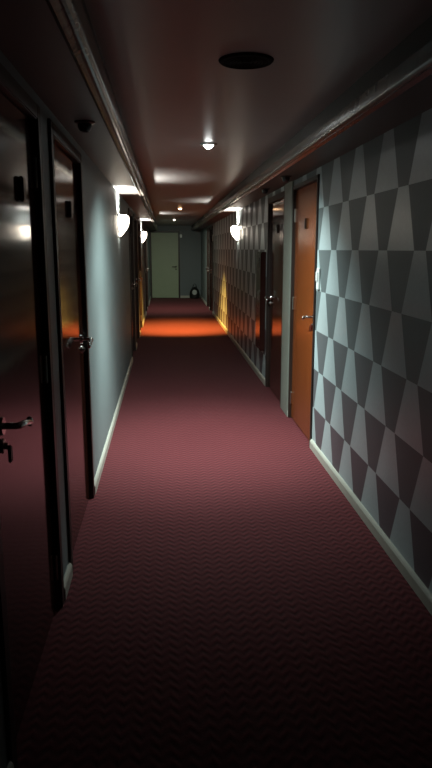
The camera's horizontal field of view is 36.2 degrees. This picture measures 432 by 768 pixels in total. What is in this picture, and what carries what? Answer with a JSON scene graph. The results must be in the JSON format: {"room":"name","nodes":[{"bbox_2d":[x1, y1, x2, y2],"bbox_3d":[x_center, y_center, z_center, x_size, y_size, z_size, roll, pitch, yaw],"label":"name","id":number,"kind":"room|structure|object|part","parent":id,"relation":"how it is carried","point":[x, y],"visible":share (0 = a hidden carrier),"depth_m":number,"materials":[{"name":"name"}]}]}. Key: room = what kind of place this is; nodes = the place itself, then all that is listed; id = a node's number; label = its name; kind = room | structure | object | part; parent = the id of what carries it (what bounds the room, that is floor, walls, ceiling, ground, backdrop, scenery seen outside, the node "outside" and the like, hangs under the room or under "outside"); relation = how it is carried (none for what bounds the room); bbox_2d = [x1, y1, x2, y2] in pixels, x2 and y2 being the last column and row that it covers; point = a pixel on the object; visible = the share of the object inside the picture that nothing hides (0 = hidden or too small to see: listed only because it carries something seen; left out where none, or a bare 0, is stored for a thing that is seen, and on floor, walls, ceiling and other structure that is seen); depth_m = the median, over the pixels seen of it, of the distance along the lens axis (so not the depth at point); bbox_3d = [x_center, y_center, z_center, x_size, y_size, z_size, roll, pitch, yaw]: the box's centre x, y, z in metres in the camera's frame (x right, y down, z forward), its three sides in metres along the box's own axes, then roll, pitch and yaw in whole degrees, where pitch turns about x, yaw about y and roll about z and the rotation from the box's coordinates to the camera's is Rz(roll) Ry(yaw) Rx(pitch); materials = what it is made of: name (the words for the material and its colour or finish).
{"room":"hotel corridor","nodes":[
{"label":"hotel corridor","id":0,"kind":"room"},
{"bbox_2d":[0,50,150,767],"bbox_3d":[-1.222,-1.400,9.088,0.140,2.000,21.700,-1,12,-4],"label":"wall","id":1,"kind":"structure","parent":0,"point":[107,255],"depth_m":4.46,"materials":[{"name":"white paint"}]},
{"bbox_2d":[0,63,64,767],"bbox_3d":[-0.635,0.052,2.111,0.154,1.959,0.960,-1,12,-4],"label":"door","id":2,"kind":"structure","parent":1,"relation":"in","point":[31,559],"depth_m":2.15,"materials":[{"name":"brown wood"}]},
{"bbox_3d":[-0.575,0.112,1.910,0.066,0.062,0.158,-1,12,-4],"label":"handle","id":3,"kind":"part","parent":2,"relation":"part of","materials":[{"name":"silver metal"}]},
{"bbox_2d":[47,118,94,569],"bbox_3d":[-0.726,-0.187,3.284,0.154,1.959,1.000,-1,12,-4],"label":"door","id":4,"kind":"structure","parent":1,"relation":"in","point":[65,161],"depth_m":3.27,"materials":[{"name":"brown wood"}]},
{"bbox_3d":[-0.706,-0.234,3.601,0.066,0.062,0.158,-1,12,-4],"label":"handle","id":5,"kind":"part","parent":4,"relation":"part of","materials":[{"name":"silver metal"}]},
{"bbox_2d":[5,296,150,767],"bbox_3d":[-1.144,-0.453,9.287,0.016,0.066,21.696,-1,12,-4],"label":"baseboard","id":6,"kind":"structure","parent":1,"relation":"attached to","point":[68,575],"depth_m":4.57,"materials":[{"name":"white wood"}]},
{"bbox_2d":[118,213,128,238],"bbox_3d":[-0.914,-1.570,6.548,0.104,0.248,0.196,-1,12,-4],"label":"wall sconce","id":7,"kind":"object","parent":1,"relation":"attached to","point":[123,220],"visible":1,"depth_m":6.48,"materials":[{"name":"white glass"}]},
{"bbox_2d":[128,208,136,356],"bbox_3d":[-1.165,-1.350,8.969,0.154,1.959,1.000,-1,12,-4],"label":"door","id":8,"kind":"structure","parent":1,"relation":"in","point":[133,285],"depth_m":9.24,"materials":[{"name":"brown wood"}]},
{"bbox_2d":[133,214,139,341],"bbox_3d":[-1.268,-1.622,10.298,0.154,1.959,1.000,-1,12,-4],"label":"door","id":9,"kind":"structure","parent":1,"relation":"in","point":[134,216],"depth_m":10.58,"materials":[{"name":"brown wood"}]},
{"bbox_2d":[137,218,142,329],"bbox_3d":[-1.382,-1.926,11.783,0.154,1.959,1.000,-1,12,-4],"label":"door","id":10,"kind":"structure","parent":1,"relation":"in","point":[138,220],"depth_m":12.09,"materials":[{"name":"brown wood"}]},
{"bbox_2d":[141,231,146,243],"bbox_3d":[-1.406,-2.873,12.918,0.104,0.248,0.196,-1,12,-4],"label":"wall sconce","id":11,"kind":"object","parent":1,"relation":"attached to","point":[143,234],"visible":1,"depth_m":12.84,"materials":[{"name":"white glass"}]},
{"bbox_2d":[144,226,147,310],"bbox_3d":[-1.652,-2.640,15.275,0.154,1.959,0.950,-1,12,-4],"label":"door","id":12,"kind":"structure","parent":1,"relation":"in","point":[146,270],"depth_m":15.62,"materials":[{"name":"brown wood"}]},
{"bbox_2d":[146,228,148,306],"bbox_3d":[-1.743,-2.880,16.448,0.154,1.959,0.950,-1,12,-4],"label":"door","id":13,"kind":"structure","parent":1,"relation":"in","point":[146,228],"depth_m":16.78,"materials":[{"name":"brown wood"}]},
{"bbox_2d":[149,225,200,297],"bbox_3d":[-1.217,-3.658,19.804,1.763,2.130,0.140,-1,12,-4],"label":"wall","id":14,"kind":"structure","parent":0,"point":[190,242],"depth_m":19.74,"materials":[{"name":"paint"}]},
{"bbox_2d":[149,231,179,297],"bbox_3d":[-1.524,-3.565,19.748,0.890,1.970,0.160,-1,12,-4],"label":"door","id":15,"kind":"structure","parent":14,"relation":"in","point":[164,245],"depth_m":19.73,"materials":[{"name":"green paint"}]},
{"bbox_2d":[16,298,431,767],"bbox_3d":[-0.393,-0.383,9.360,1.763,0.100,21.940,-1,12,-4],"label":"floor","id":16,"kind":"structure","parent":0,"point":[227,604],"depth_m":2.70,"materials":[{"name":"red carpet"}]},
{"bbox_2d":[189,283,199,298],"bbox_3d":[-0.641,-2.783,19.707,0.307,0.454,0.222,-1,12,-4],"label":"bag","id":17,"kind":"object","parent":16,"relation":"on","point":[194,292],"visible":1,"depth_m":19.65,"materials":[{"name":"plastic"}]},
{"bbox_2d":[84,0,431,225],"bbox_3d":[-0.407,-2.568,8.912,1.015,0.100,21.700,-1,12,-4],"label":"ceiling","id":18,"kind":"structure","parent":0,"point":[173,93],"depth_m":2.60,"materials":[{"name":"paint"}]},
{"bbox_2d":[0,0,156,229],"bbox_3d":[-1.092,-2.494,8.874,0.360,0.230,21.700,-1,12,-4],"label":"soffit","id":19,"kind":"structure","parent":18,"relation":"attached to","point":[31,39],"depth_m":2.20,"materials":[{"name":"paint"}]},
{"bbox_2d":[74,120,94,132],"bbox_3d":[-0.580,-1.137,2.917,0.092,0.042,0.092,-1,12,-4],"label":"spotlight","id":20,"kind":"object","parent":19,"relation":"attached to","point":[85,126],"visible":1,"depth_m":2.89,"materials":[{"name":"brown metal"}]},
{"bbox_2d":[45,0,157,230],"bbox_3d":[-0.925,-2.396,8.907,0.064,0.065,21.700,-1,12,-4],"label":"crown molding","id":21,"kind":"structure","parent":19,"relation":"attached to","point":[70,17],"depth_m":2.06,"materials":[{"name":"white wood"}]},
{"bbox_2d":[200,143,216,148],"bbox_3d":[-0.050,-1.580,4.361,0.116,0.051,0.116,-1,12,-4],"label":"recessed light","id":22,"kind":"object","parent":18,"relation":"in","point":[206,145],"visible":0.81,"depth_m":4.34,"materials":[{"name":"metal"}]},
{"bbox_3d":[-0.050,-1.580,4.361,0.060,0.051,0.060,-1,12,-4],"label":"bulb","id":23,"kind":"part","parent":22,"relation":"part of","materials":[{"name":"white glass"}]},
{"bbox_2d":[218,52,273,69],"bbox_3d":[0.111,-1.186,2.428,0.204,0.010,0.204,-1,12,-4],"label":"ceiling speaker","id":24,"kind":"object","parent":18,"relation":"attached to","point":[241,60],"visible":1,"depth_m":2.40},
{"bbox_2d":[224,56,267,67],"bbox_3d":[0.111,-1.183,2.428,0.162,0.003,0.162,-1,12,-4],"label":"grille","id":25,"kind":"object","parent":24,"relation":"attached to","point":[229,61],"depth_m":2.42,"materials":[{"name":"black metal"}]},
{"bbox_2d":[192,15,431,229],"bbox_3d":[0.293,-2.515,8.977,0.388,0.230,21.700,-1,12,-4],"label":"soffit","id":26,"kind":"structure","parent":18,"relation":"attached to","point":[417,99],"depth_m":3.08,"materials":[{"name":"paint"}]},
{"bbox_2d":[260,188,269,193],"bbox_3d":[0.458,-1.801,6.167,0.092,0.042,0.092,-1,12,-4],"label":"spotlight","id":27,"kind":"object","parent":26,"relation":"attached to","point":[264,190],"visible":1,"depth_m":6.14,"materials":[{"name":"black plastic"}]},
{"bbox_2d":[280,176,291,181],"bbox_3d":[0.541,-1.582,5.092,0.092,0.042,0.092,-1,12,-4],"label":"spotlight","id":28,"kind":"object","parent":26,"relation":"attached to","point":[284,178],"visible":1,"depth_m":5.07,"materials":[{"name":"black plastic"}]},
{"bbox_2d":[191,40,431,230],"bbox_3d":[0.111,-2.412,8.984,0.064,0.065,21.700,-1,12,-4],"label":"crown molding","id":29,"kind":"structure","parent":26,"relation":"attached to","point":[418,66],"depth_m":2.73,"materials":[{"name":"white wood"}]},
{"bbox_2d":[201,108,431,593],"bbox_3d":[0.436,-1.425,9.211,0.140,2.000,21.700,-1,12,-4],"label":"wall","id":30,"kind":"structure","parent":0,"point":[372,419],"depth_m":3.42,"materials":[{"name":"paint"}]},
{"bbox_2d":[205,227,209,306],"bbox_3d":[-0.167,-2.874,16.417,0.154,1.959,0.950,-1,12,-4],"label":"door","id":31,"kind":"structure","parent":30,"relation":"in","point":[208,229],"depth_m":16.52,"materials":[{"name":"brown wood"}]},
{"bbox_3d":[-0.146,-2.874,16.419,0.112,1.959,0.950,-1,12,-4],"label":"frame","id":32,"kind":"part","parent":31,"relation":"part of","materials":[{"name":"black wood"}]},
{"bbox_2d":[208,226,212,311],"bbox_3d":[-0.081,-2.644,15.294,0.154,1.959,0.950,-1,12,-4],"label":"door","id":33,"kind":"structure","parent":30,"relation":"in","point":[211,227],"depth_m":15.47,"materials":[{"name":"brown wood"}]},
{"bbox_3d":[-0.059,-2.644,15.295,0.112,1.959,0.950,-1,12,-4],"label":"frame","id":34,"kind":"part","parent":33,"relation":"part of","materials":[{"name":"black wood"}]},
{"bbox_2d":[231,225,238,241],"bbox_3d":[0.270,-2.205,9.652,0.104,0.248,0.196,-1,12,-4],"label":"wall sconce","id":35,"kind":"object","parent":30,"relation":"attached to","point":[234,229],"visible":1,"depth_m":9.59,"materials":[{"name":"white glass"}]},
{"bbox_2d":[255,252,265,350],"bbox_3d":[0.479,-0.914,7.261,0.086,1.060,0.360,-1,12,-4],"label":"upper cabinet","id":36,"kind":"object","parent":30,"relation":"attached to","point":[260,256],"visible":1,"depth_m":7.14,"materials":[{"name":"red"}]},
{"bbox_3d":[0.465,-0.913,7.260,0.008,1.036,0.336,-1,12,-4],"label":"cabinet door","id":37,"kind":"part","parent":36,"relation":"part of","materials":[{"name":"brown wood"}]},
{"bbox_2d":[265,191,284,404],"bbox_3d":[0.602,-0.837,6.457,0.154,1.959,1.000,-1,12,-4],"label":"door","id":38,"kind":"structure","parent":30,"relation":"in","point":[275,225],"depth_m":6.55,"materials":[{"name":"brown wood"}]},
{"bbox_2d":[280,181,293,415],"bbox_3d":[0.627,-0.725,5.791,0.027,1.999,0.340,-1,12,-4],"label":"wall panel","id":39,"kind":"object","parent":30,"relation":"attached to","point":[289,186],"visible":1,"depth_m":5.76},
{"bbox_2d":[288,174,319,446],"bbox_3d":[0.701,-0.575,5.178,0.154,1.959,0.920,-1,12,-4],"label":"door","id":40,"kind":"structure","parent":30,"relation":"in","point":[305,205],"depth_m":5.19,"materials":[{"name":"orange wood"}]},
{"bbox_3d":[0.680,-0.497,4.884,0.066,0.062,0.158,-1,12,-4],"label":"handle","id":41,"kind":"part","parent":40,"relation":"part of","materials":[{"name":"silver metal"}]},
{"bbox_2d":[201,296,431,614],"bbox_3d":[0.359,-0.476,9.399,0.016,0.066,21.696,-1,12,-4],"label":"baseboard","id":42,"kind":"structure","parent":30,"relation":"attached to","point":[408,573],"depth_m":3.48,"materials":[{"name":"white wood"}]},
{"bbox_2d":[316,268,320,289],"bbox_3d":[0.708,-0.731,4.598,0.022,0.150,0.072,-1,12,-4],"label":"light switch","id":43,"kind":"object","parent":30,"relation":"attached to","point":[318,269],"visible":1,"depth_m":4.58,"materials":[{"name":"white plastic"}]}
]}

